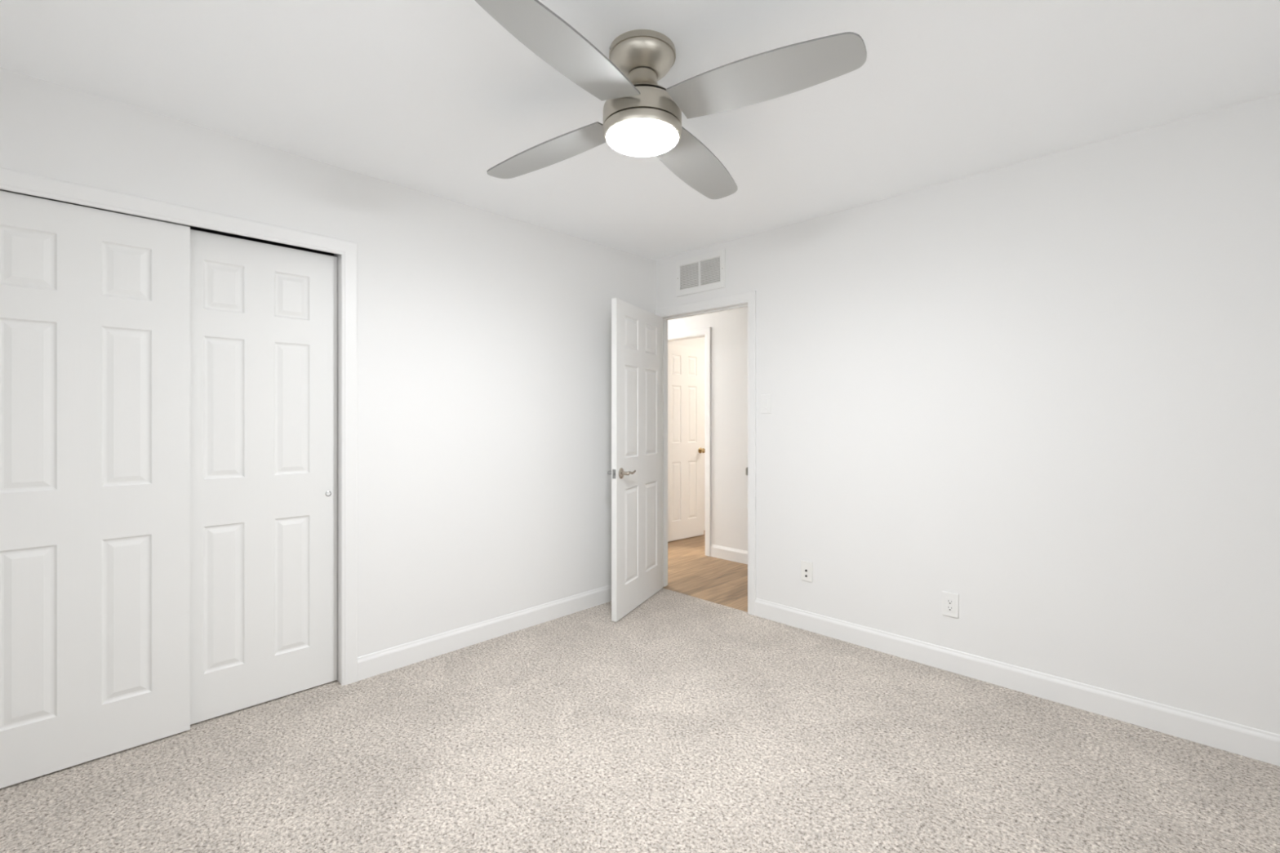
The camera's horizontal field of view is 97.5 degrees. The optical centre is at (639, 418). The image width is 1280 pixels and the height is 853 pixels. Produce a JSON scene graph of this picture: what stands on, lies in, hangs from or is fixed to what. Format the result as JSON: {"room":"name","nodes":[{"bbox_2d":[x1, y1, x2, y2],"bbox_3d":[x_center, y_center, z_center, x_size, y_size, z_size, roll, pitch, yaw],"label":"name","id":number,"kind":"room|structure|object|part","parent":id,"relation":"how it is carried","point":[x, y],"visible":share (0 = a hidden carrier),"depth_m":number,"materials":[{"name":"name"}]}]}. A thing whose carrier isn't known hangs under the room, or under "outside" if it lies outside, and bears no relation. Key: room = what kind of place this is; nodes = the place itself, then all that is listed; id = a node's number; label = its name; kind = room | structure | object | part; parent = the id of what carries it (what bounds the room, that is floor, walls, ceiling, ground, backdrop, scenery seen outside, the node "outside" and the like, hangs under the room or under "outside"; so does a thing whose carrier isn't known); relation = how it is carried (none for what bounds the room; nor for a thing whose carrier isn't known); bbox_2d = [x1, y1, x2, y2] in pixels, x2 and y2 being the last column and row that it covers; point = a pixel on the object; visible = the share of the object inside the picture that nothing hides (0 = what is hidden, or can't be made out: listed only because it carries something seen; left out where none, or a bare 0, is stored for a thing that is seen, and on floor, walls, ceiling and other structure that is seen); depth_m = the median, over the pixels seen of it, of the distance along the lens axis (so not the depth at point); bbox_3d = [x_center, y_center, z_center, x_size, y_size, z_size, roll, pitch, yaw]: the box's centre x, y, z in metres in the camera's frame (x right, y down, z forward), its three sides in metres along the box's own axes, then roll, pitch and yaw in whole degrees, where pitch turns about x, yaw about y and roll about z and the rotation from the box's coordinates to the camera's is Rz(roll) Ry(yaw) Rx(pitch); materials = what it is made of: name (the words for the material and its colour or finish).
{"room":"empty bedroom","nodes":[
{"label":"empty bedroom","id":0,"kind":"room"},
{"bbox_2d":[0,189,333,256],"bbox_3d":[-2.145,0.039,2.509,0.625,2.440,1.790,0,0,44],"label":"door track","id":1,"kind":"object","parent":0,"point":[193,228],"depth_m":2.89,"materials":[{"name":"metal"}]},
{"bbox_2d":[0,67,655,657],"bbox_3d":[-1.216,0.039,2.928,0.115,2.440,3.690,0,0,44],"label":"wall","id":2,"kind":"structure","parent":0,"point":[484,337],"depth_m":2.99,"materials":[{"name":"white paint"}]},
{"bbox_2d":[0,191,190,788],"bbox_3d":[-2.042,0.241,2.046,0.034,2.022,0.629,0,0,44],"label":"door","id":3,"kind":"structure","parent":2,"relation":"in","point":[95,304],"depth_m":2.06,"materials":[{"name":"white paint"}]},
{"bbox_2d":[0,167,357,685],"bbox_3d":[-1.863,0.209,2.258,0.130,2.100,1.330,0,0,44],"label":"door frame","id":4,"kind":"structure","parent":2,"relation":"attached to","point":[11,180],"depth_m":2.65,"materials":[{"name":"white paint"}]},
{"bbox_2d":[190,229,337,724],"bbox_3d":[-1.680,0.240,2.474,0.037,2.024,0.627,0,0,44],"label":"door","id":5,"kind":"structure","parent":2,"relation":"in","point":[264,316],"depth_m":2.46,"materials":[{"name":"white paint"}]},
{"bbox_2d":[357,584,611,680],"bbox_3d":[-0.617,1.204,3.446,0.012,0.110,2.110,0,0,44],"label":"baseboard","id":6,"kind":"structure","parent":2,"relation":"attached to","point":[374,664],"depth_m":3.12,"materials":[{"name":"white paint"}]},
{"bbox_2d":[0,530,1279,852],"bbox_3d":[0.232,1.289,3.749,7.200,0.060,6.890,0,0,44],"label":"floor","id":7,"kind":"structure","parent":0,"point":[681,723],"depth_m":2.04,"materials":[{"name":"beige carpet"}]},
{"bbox_2d":[0,0,1279,260],"bbox_3d":[0.232,-1.221,3.749,7.200,0.080,6.890,0,0,44],"label":"ceiling","id":8,"kind":"structure","parent":0,"point":[428,96],"depth_m":1.97,"materials":[{"name":"white paint"}]},
{"bbox_2d":[474,0,866,199],"bbox_3d":[0.010,-1.031,1.810,1.010,0.301,1.034,0,0,-13],"label":"ceiling fan","id":9,"kind":"object","parent":8,"relation":"hanging from","point":[642,117],"visible":1,"depth_m":1.69,"materials":[{"name":"silver metal"}]},
{"bbox_3d":[-0.333,-0.956,2.032,0.554,0.006,0.173,-4,7,33],"label":"blade","id":10,"kind":"part","parent":9,"relation":"part of","materials":[{"name":"silver metal"}]},
{"bbox_3d":[-0.201,-0.963,1.464,0.173,0.006,0.554,10,8,30],"label":"blade","id":11,"kind":"part","parent":9,"relation":"part of","materials":[{"name":"silver metal"}]},
{"bbox_3d":[0.222,-0.960,2.156,0.173,0.006,0.553,-9,-8,31],"label":"blade","id":12,"kind":"part","parent":9,"relation":"part of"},
{"bbox_3d":[0.346,-0.961,1.588,0.554,0.006,0.173,3,-8,33],"label":"blade","id":13,"kind":"part","parent":9,"relation":"part of","materials":[{"name":"silver metal"}]},
{"bbox_2d":[667,337,705,530],"bbox_3d":[1.524,0.042,5.136,7.300,2.446,3.300,0,0,44],"label":"wall","id":14,"kind":"structure","parent":0,"point":[696,342],"depth_m":6.33,"materials":[{"name":"white paint"}]},
{"bbox_2d":[667,306,747,551],"bbox_3d":[1.175,0.042,4.708,7.200,2.446,0.100,0,0,44],"label":"wall","id":15,"kind":"structure","parent":0,"point":[729,328],"depth_m":5.01,"materials":[{"name":"white paint"}]},
{"bbox_2d":[667,343,705,542],"bbox_3d":[0.476,0.248,5.868,0.599,2.018,0.099,0,0,-41],"label":"door","id":16,"kind":"structure","parent":15,"relation":"in","point":[686,450],"depth_m":5.88,"materials":[{"name":"white paint"}]},
{"bbox_3d":[0.667,0.346,6.013,0.060,0.060,0.065,0,0,-41],"label":"knob","id":17,"kind":"part","parent":16,"relation":"part of","materials":[{"name":"gold metal"}]},
{"bbox_2d":[667,327,711,556],"bbox_3d":[0.421,0.215,5.437,0.732,2.100,0.116,0,0,44],"label":"door frame","id":18,"kind":"structure","parent":15,"relation":"attached to","point":[706,331],"depth_m":5.16,"materials":[{"name":"white paint"}]},
{"bbox_2d":[710,544,747,564],"bbox_3d":[2.141,1.210,3.681,4.182,0.110,0.012,0,0,44],"label":"baseboard","id":19,"kind":"structure","parent":15,"relation":"attached to","point":[716,551],"depth_m":4.99,"materials":[{"name":"white paint"}]},
{"bbox_2d":[655,93,1279,734],"bbox_3d":[1.536,0.039,2.875,4.115,2.440,0.090,0,0,44],"label":"wall","id":20,"kind":"structure","parent":0,"point":[1042,393],"depth_m":2.52,"materials":[{"name":"white paint"}]},
{"bbox_2d":[607,297,662,622],"bbox_3d":[-0.003,0.256,3.810,0.150,1.994,0.781,0,0,24],"label":"door","id":21,"kind":"structure","parent":20,"relation":"in","point":[636,472],"depth_m":3.71,"materials":[{"name":"white paint"}]},
{"bbox_3d":[-0.162,0.344,3.459,0.023,0.058,0.012,0,0,24],"label":"latch plate","id":22,"kind":"part","parent":21,"relation":"part of","materials":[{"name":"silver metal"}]},
{"bbox_3d":[-0.055,0.343,3.539,0.021,0.025,0.117,0,0,24],"label":"lever","id":23,"kind":"part","parent":21,"relation":"part of","materials":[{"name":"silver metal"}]},
{"bbox_2d":[675,248,725,297],"bbox_3d":[0.415,-1.005,3.904,0.426,0.256,0.012,0,0,44],"label":"air vent","id":24,"kind":"object","parent":20,"relation":"in","point":[706,272],"visible":1,"depth_m":3.89,"materials":[{"name":"white metal"}]},
{"bbox_2d":[654,290,755,615],"bbox_3d":[0.457,0.222,3.922,0.874,2.073,0.108,0,0,44],"label":"door frame","id":25,"kind":"structure","parent":20,"relation":"attached to","point":[749,297],"depth_m":3.62,"materials":[{"name":"white paint"}]},
{"bbox_2d":[800,560,813,582],"bbox_3d":[0.990,0.910,3.338,0.074,0.118,0.014,0,0,44],"label":"cable jack plate","id":26,"kind":"object","parent":20,"relation":"attached to","point":[806,567],"visible":1,"depth_m":3.34,"materials":[{"name":"white plastic"}]},
{"bbox_2d":[942,591,958,617],"bbox_3d":[1.546,0.928,2.796,0.074,0.118,0.008,0,0,44],"label":"power outlet","id":27,"kind":"object","parent":20,"relation":"attached to","point":[949,600],"visible":1,"depth_m":2.79,"materials":[{"name":"white plastic"}]},
{"bbox_2d":[946,597,953,612],"bbox_3d":[1.544,0.928,2.794,0.033,0.068,0.002,0,0,44],"label":"socket","id":28,"kind":"object","parent":27,"relation":"attached to","point":[949,601],"depth_m":2.79,"materials":[{"name":"white plastic"}]},
{"bbox_2d":[755,598,1279,766],"bbox_3d":[1.818,1.204,2.526,3.024,0.110,0.012,0,0,44],"label":"baseboard","id":29,"kind":"structure","parent":20,"relation":"attached to","point":[1259,744],"depth_m":2.50,"materials":[{"name":"white paint"}]}
]}

